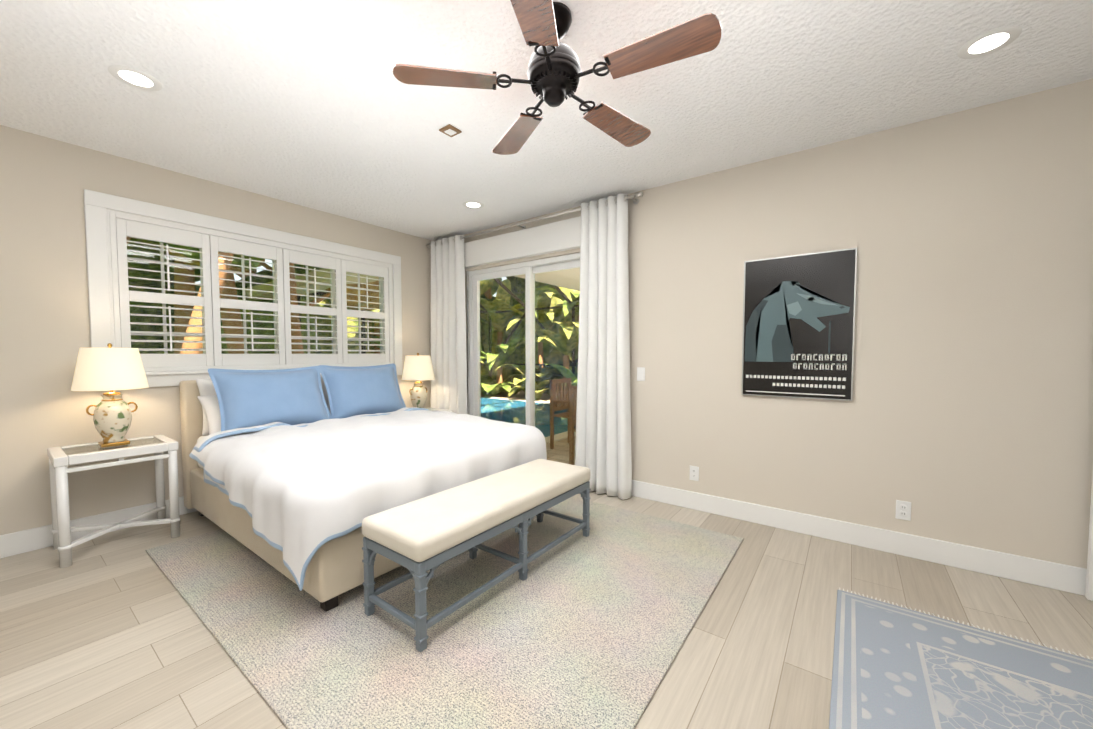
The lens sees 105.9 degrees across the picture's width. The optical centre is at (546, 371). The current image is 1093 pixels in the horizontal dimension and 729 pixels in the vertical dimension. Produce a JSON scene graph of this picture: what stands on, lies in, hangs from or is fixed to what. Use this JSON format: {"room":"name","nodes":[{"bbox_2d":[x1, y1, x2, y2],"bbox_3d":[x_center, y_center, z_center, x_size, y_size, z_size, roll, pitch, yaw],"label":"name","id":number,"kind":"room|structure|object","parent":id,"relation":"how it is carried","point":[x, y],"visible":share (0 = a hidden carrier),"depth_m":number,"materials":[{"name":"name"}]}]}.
{"room":"bedroom","nodes":[
{"label":"bedroom","id":0,"kind":"room"},
{"bbox_2d":[0,125,431,534],"bbox_3d":[-3.255,-0.179,2.740,0.200,2.620,6.510,2,3,36],"label":"wall","id":1,"kind":"structure","parent":0,"point":[45,182],"depth_m":2.72,"materials":[{"name":"beige paint"}]},
{"bbox_2d":[0,496,197,558],"bbox_3d":[-3.166,1.062,2.728,0.020,0.140,6.110,2,3,36],"label":"baseboard","id":2,"kind":"structure","parent":1,"relation":"attached to","point":[24,541],"depth_m":2.75,"materials":[{"name":"white wood"}]},
{"bbox_2d":[83,189,402,386],"bbox_3d":[-2.438,-0.585,3.792,0.245,1.340,2.400,2,3,36],"label":"window shutters","id":3,"kind":"object","parent":1,"relation":"attached to","point":[108,232],"visible":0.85,"depth_m":3.38,"materials":[{"name":"white wood"}]},
{"bbox_2d":[0,491,1092,728],"bbox_3d":[-0.741,1.259,0.944,6.450,0.100,6.510,2,3,36],"label":"floor","id":4,"kind":"structure","parent":0,"point":[108,631],"depth_m":1.86,"materials":[{"name":"brown wood"}]},
{"bbox_2d":[47,435,180,567],"bbox_3d":[-2.829,0.807,2.720,0.440,0.650,0.545,2,3,36],"label":"nightstand","id":5,"kind":"object","parent":4,"relation":"on","point":[61,458],"visible":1,"depth_m":2.62,"materials":[{"name":"white paint"}]},
{"bbox_2d":[71,343,148,447],"bbox_3d":[-2.830,0.150,2.690,0.350,0.664,0.350,2,3,36],"label":"lamp","id":6,"kind":"object","parent":5,"relation":"on","point":[105,369],"visible":1,"depth_m":2.62,"materials":[{"name":"beige ceramic"}]},
{"bbox_2d":[425,408,453,412],"bbox_3d":[-1.395,0.754,4.660,0.440,0.590,0.540,2,3,36],"label":"nightstand","id":7,"kind":"object","parent":4,"relation":"on","point":[432,409],"visible":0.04,"depth_m":4.80,"materials":[{"name":"white paint"}]},
{"bbox_2d":[402,353,434,407],"bbox_3d":[-1.425,0.128,4.593,0.350,0.664,0.350,2,3,36],"label":"lamp","id":8,"kind":"object","parent":7,"relation":"on","point":[418,367],"visible":0.79,"depth_m":4.49,"materials":[{"name":"beige ceramic"}]},
{"bbox_2d":[146,496,743,728],"bbox_3d":[-0.603,1.128,2.684,3.000,0.011,2.420,2,3,36],"label":"rug","id":9,"kind":"object","parent":4,"relation":"on","point":[579,630],"visible":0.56,"depth_m":1.86,"materials":[{"name":"beige carpet"}]},
{"bbox_2d":[179,363,546,611],"bbox_3d":[-1.399,0.534,3.172,2.250,1.133,1.910,2,3,36],"label":"bed","id":10,"kind":"object","parent":9,"relation":"on","point":[297,476],"visible":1,"depth_m":2.55,"materials":[{"name":"beige fabric"}]},
{"bbox_2d":[196,379,216,435],"bbox_3d":[-2.379,0.260,3.337,0.174,0.460,0.720,-16,-7,36],"label":"pillow","id":11,"kind":"object","parent":10,"relation":"on","point":[204,387],"depth_m":3.09,"materials":[{"name":"white fabric"}]},
{"bbox_2d":[198,395,220,434],"bbox_3d":[-2.252,0.325,3.209,0.184,0.420,0.700,-45,-23,29],"label":"pillow","id":12,"kind":"object","parent":10,"relation":"on","point":[210,404],"depth_m":2.98,"materials":[{"name":"white fabric"}]},
{"bbox_2d":[208,366,331,430],"bbox_3d":[-2.113,0.220,3.226,0.220,0.560,0.780,-31,-16,33],"label":"pillow","id":13,"kind":"object","parent":10,"relation":"on","point":[244,399],"depth_m":3.10,"materials":[{"name":"blue fabric"}]},
{"bbox_2d":[320,375,330,413],"bbox_3d":[-1.873,0.230,4.020,0.171,0.460,0.720,-16,-7,36],"label":"pillow","id":14,"kind":"object","parent":10,"relation":"on","point":[325,393],"depth_m":3.77,"materials":[{"name":"fabric"}]},
{"bbox_2d":[319,363,405,418],"bbox_3d":[-1.678,0.194,3.849,0.223,0.560,0.760,-28,-14,34],"label":"pillow","id":15,"kind":"object","parent":10,"relation":"on","point":[352,391],"depth_m":3.72,"materials":[{"name":"blue fabric"}]},
{"bbox_2d":[362,459,590,651],"bbox_3d":[-0.286,0.901,2.371,0.450,0.468,1.390,2,3,36],"label":"bench","id":16,"kind":"object","parent":9,"relation":"on","point":[418,538],"visible":1,"depth_m":2.02,"materials":[{"name":"beige fabric"}]},
{"bbox_2d":[829,588,1092,728],"bbox_3d":[0.971,1.251,-0.123,1.830,0.008,4.430,2,3,36],"label":"rug","id":17,"kind":"object","parent":4,"relation":"on","point":[897,667],"visible":1,"depth_m":1.59,"materials":[{"name":"blue fabric"}]},
{"bbox_2d":[0,0,1092,240],"bbox_3d":[-0.741,-1.483,0.826,6.450,0.150,6.510,2,3,36],"label":"ceiling","id":18,"kind":"structure","parent":0,"point":[314,104],"depth_m":2.14,"materials":[{"name":"white paint"}]},
{"bbox_2d":[108,65,162,90],"bbox_3d":[-2.049,-1.459,2.061,0.196,0.004,0.196,2,3,36],"label":"recessed light","id":19,"kind":"object","parent":18,"relation":"in","point":[134,76],"visible":1,"depth_m":2.05,"materials":[{"name":"white"}]},
{"bbox_2d":[439,124,461,136],"bbox_3d":[-0.591,-1.474,2.538,0.100,0.016,0.100,2,3,36],"label":"recessed light","id":20,"kind":"object","parent":18,"relation":"attached to","point":[450,130],"visible":1,"depth_m":2.53,"materials":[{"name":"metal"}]},
{"bbox_2d":[463,201,483,208],"bbox_3d":[-0.676,-1.535,3.818,0.196,0.004,0.196,2,3,36],"label":"recessed light","id":21,"kind":"object","parent":18,"relation":"in","point":[471,204],"visible":1,"depth_m":3.80,"materials":[{"name":"white"}]},
{"bbox_2d":[392,0,721,154],"bbox_3d":[0.067,-1.271,1.689,1.204,0.346,1.211,2,3,36],"label":"fan","id":22,"kind":"object","parent":18,"relation":"hanging from","point":[554,73],"visible":1,"depth_m":1.60,"materials":[{"name":"brown wood"}]},
{"bbox_2d":[957,26,1021,58],"bbox_3d":[1.954,-1.449,1.827,0.196,0.004,0.196,2,3,36],"label":"recessed light","id":23,"kind":"object","parent":18,"relation":"in","point":[987,41],"visible":1,"depth_m":1.82,"materials":[{"name":"white"}]},
{"bbox_2d":[464,79,1092,568],"bbox_3d":[1.214,-0.206,3.361,6.250,2.620,0.200,2,3,36],"label":"wall","id":24,"kind":"structure","parent":0,"point":[964,415],"depth_m":2.50,"materials":[{"name":"beige paint"}]},
{"bbox_2d":[464,216,580,267],"bbox_3d":[-0.246,-1.299,4.226,1.840,0.270,0.070,2,3,36],"label":"cornice valance","id":25,"kind":"object","parent":24,"relation":"attached to","point":[560,236],"visible":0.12,"depth_m":4.16,"materials":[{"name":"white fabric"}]},
{"bbox_2d":[466,253,579,463],"bbox_3d":[-0.180,-0.045,4.368,1.744,2.212,0.150,2,3,36],"label":"door","id":26,"kind":"structure","parent":24,"relation":"in","point":[529,270],"depth_m":4.38,"materials":[{"name":"white"}]},
{"bbox_2d":[426,191,642,247],"bbox_3d":[-0.296,-1.474,4.209,2.750,0.050,0.145,2,3,36],"label":"curtain rod","id":27,"kind":"object","parent":24,"relation":"attached to","point":[637,196],"visible":0.71,"depth_m":3.98,"materials":[{"name":"silver metal"}]},
{"bbox_2d":[430,235,467,413],"bbox_3d":[-1.169,-0.253,4.838,0.594,2.563,0.119,2,3,36],"label":"curtain","id":28,"kind":"object","parent":27,"relation":"hanging from","point":[448,352],"visible":0.77,"depth_m":4.77,"materials":[{"name":"fabric"}]},
{"bbox_2d":[575,194,631,499],"bbox_3d":[0.483,-0.201,3.616,0.550,2.563,0.118,2,3,36],"label":"curtain","id":29,"kind":"object","parent":27,"relation":"hanging from","point":[603,436],"visible":0.94,"depth_m":3.57,"materials":[{"name":"fabric"}]},
{"bbox_2d":[637,367,644,380],"bbox_3d":[0.810,0.026,3.540,0.072,0.116,0.009,2,3,36],"label":"light switch","id":30,"kind":"object","parent":24,"relation":"attached to","point":[640,370],"depth_m":3.54,"materials":[{"name":"white plastic"}]},
{"bbox_2d":[689,465,698,480],"bbox_3d":[1.180,0.817,3.300,0.072,0.116,0.009,2,3,36],"label":"electrical outlet plate","id":31,"kind":"object","parent":24,"relation":"attached to","point":[694,470],"depth_m":3.30,"materials":[{"name":"white plastic"}]},
{"bbox_2d":[741,248,856,400],"bbox_3d":[1.715,-0.304,2.848,0.660,0.980,0.018,2,3,36],"label":"poster","id":32,"kind":"object","parent":24,"relation":"attached to","point":[798,324],"visible":1,"depth_m":2.83,"materials":[{"name":"black paper"}]},
{"bbox_2d":[631,480,1086,595],"bbox_3d":[2.013,1.064,2.688,3.660,0.140,0.020,2,3,36],"label":"baseboard","id":33,"kind":"structure","parent":24,"relation":"attached to","point":[1058,576],"depth_m":2.59,"materials":[{"name":"white wood"}]},
{"bbox_2d":[895,500,910,520],"bbox_3d":[2.201,0.860,2.547,0.072,0.116,0.009,2,3,36],"label":"electrical outlet plate","id":34,"kind":"object","parent":24,"relation":"attached to","point":[903,510],"depth_m":2.54,"materials":[{"name":"white plastic"}]},
{"bbox_3d":[1.713,-0.016,-1.050,0.200,2.620,6.310,2,3,36],"label":"wall","id":35,"kind":"structure","parent":0,"visible":0},
{"bbox_2d":[1085,471,1092,600],"bbox_3d":[3.038,0.145,1.777,0.816,2.030,0.109,2,3,36],"label":"door","id":36,"kind":"structure","parent":35,"relation":"in","point":[1089,587],"depth_m":2.07,"materials":[{"name":"white paint"}]},
{"bbox_3d":[0.052,1.235,2.901,85.000,0.020,85.000,2,3,36],"label":"ground","id":37,"kind":"structure","parent":0,"visible":0},
{"bbox_2d":[127,237,579,464],"bbox_3d":[-2.550,-3.924,11.591,26.195,11.962,44.970,2,3,36],"label":"garden","id":38,"kind":"object","parent":37,"relation":"on","point":[486,319],"depth_m":11.05,"materials":[{"name":"green plant"}]},
{"bbox_2d":[481,390,575,464],"bbox_3d":[3.530,0.982,7.604,19.000,0.080,9.290,2,3,36],"label":"patio slab","id":39,"kind":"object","parent":37,"relation":"on","point":[546,398],"depth_m":5.75,"materials":[{"name":"beige concrete"}]},
{"bbox_2d":[245,267,579,299],"bbox_3d":[2.134,-0.345,5.655,19.000,2.740,4.590,2,3,36],"label":"roof","id":40,"kind":"structure","parent":39,"relation":"on","point":[570,282],"depth_m":7.31,"materials":[{"name":"beige paint"}]}
]}

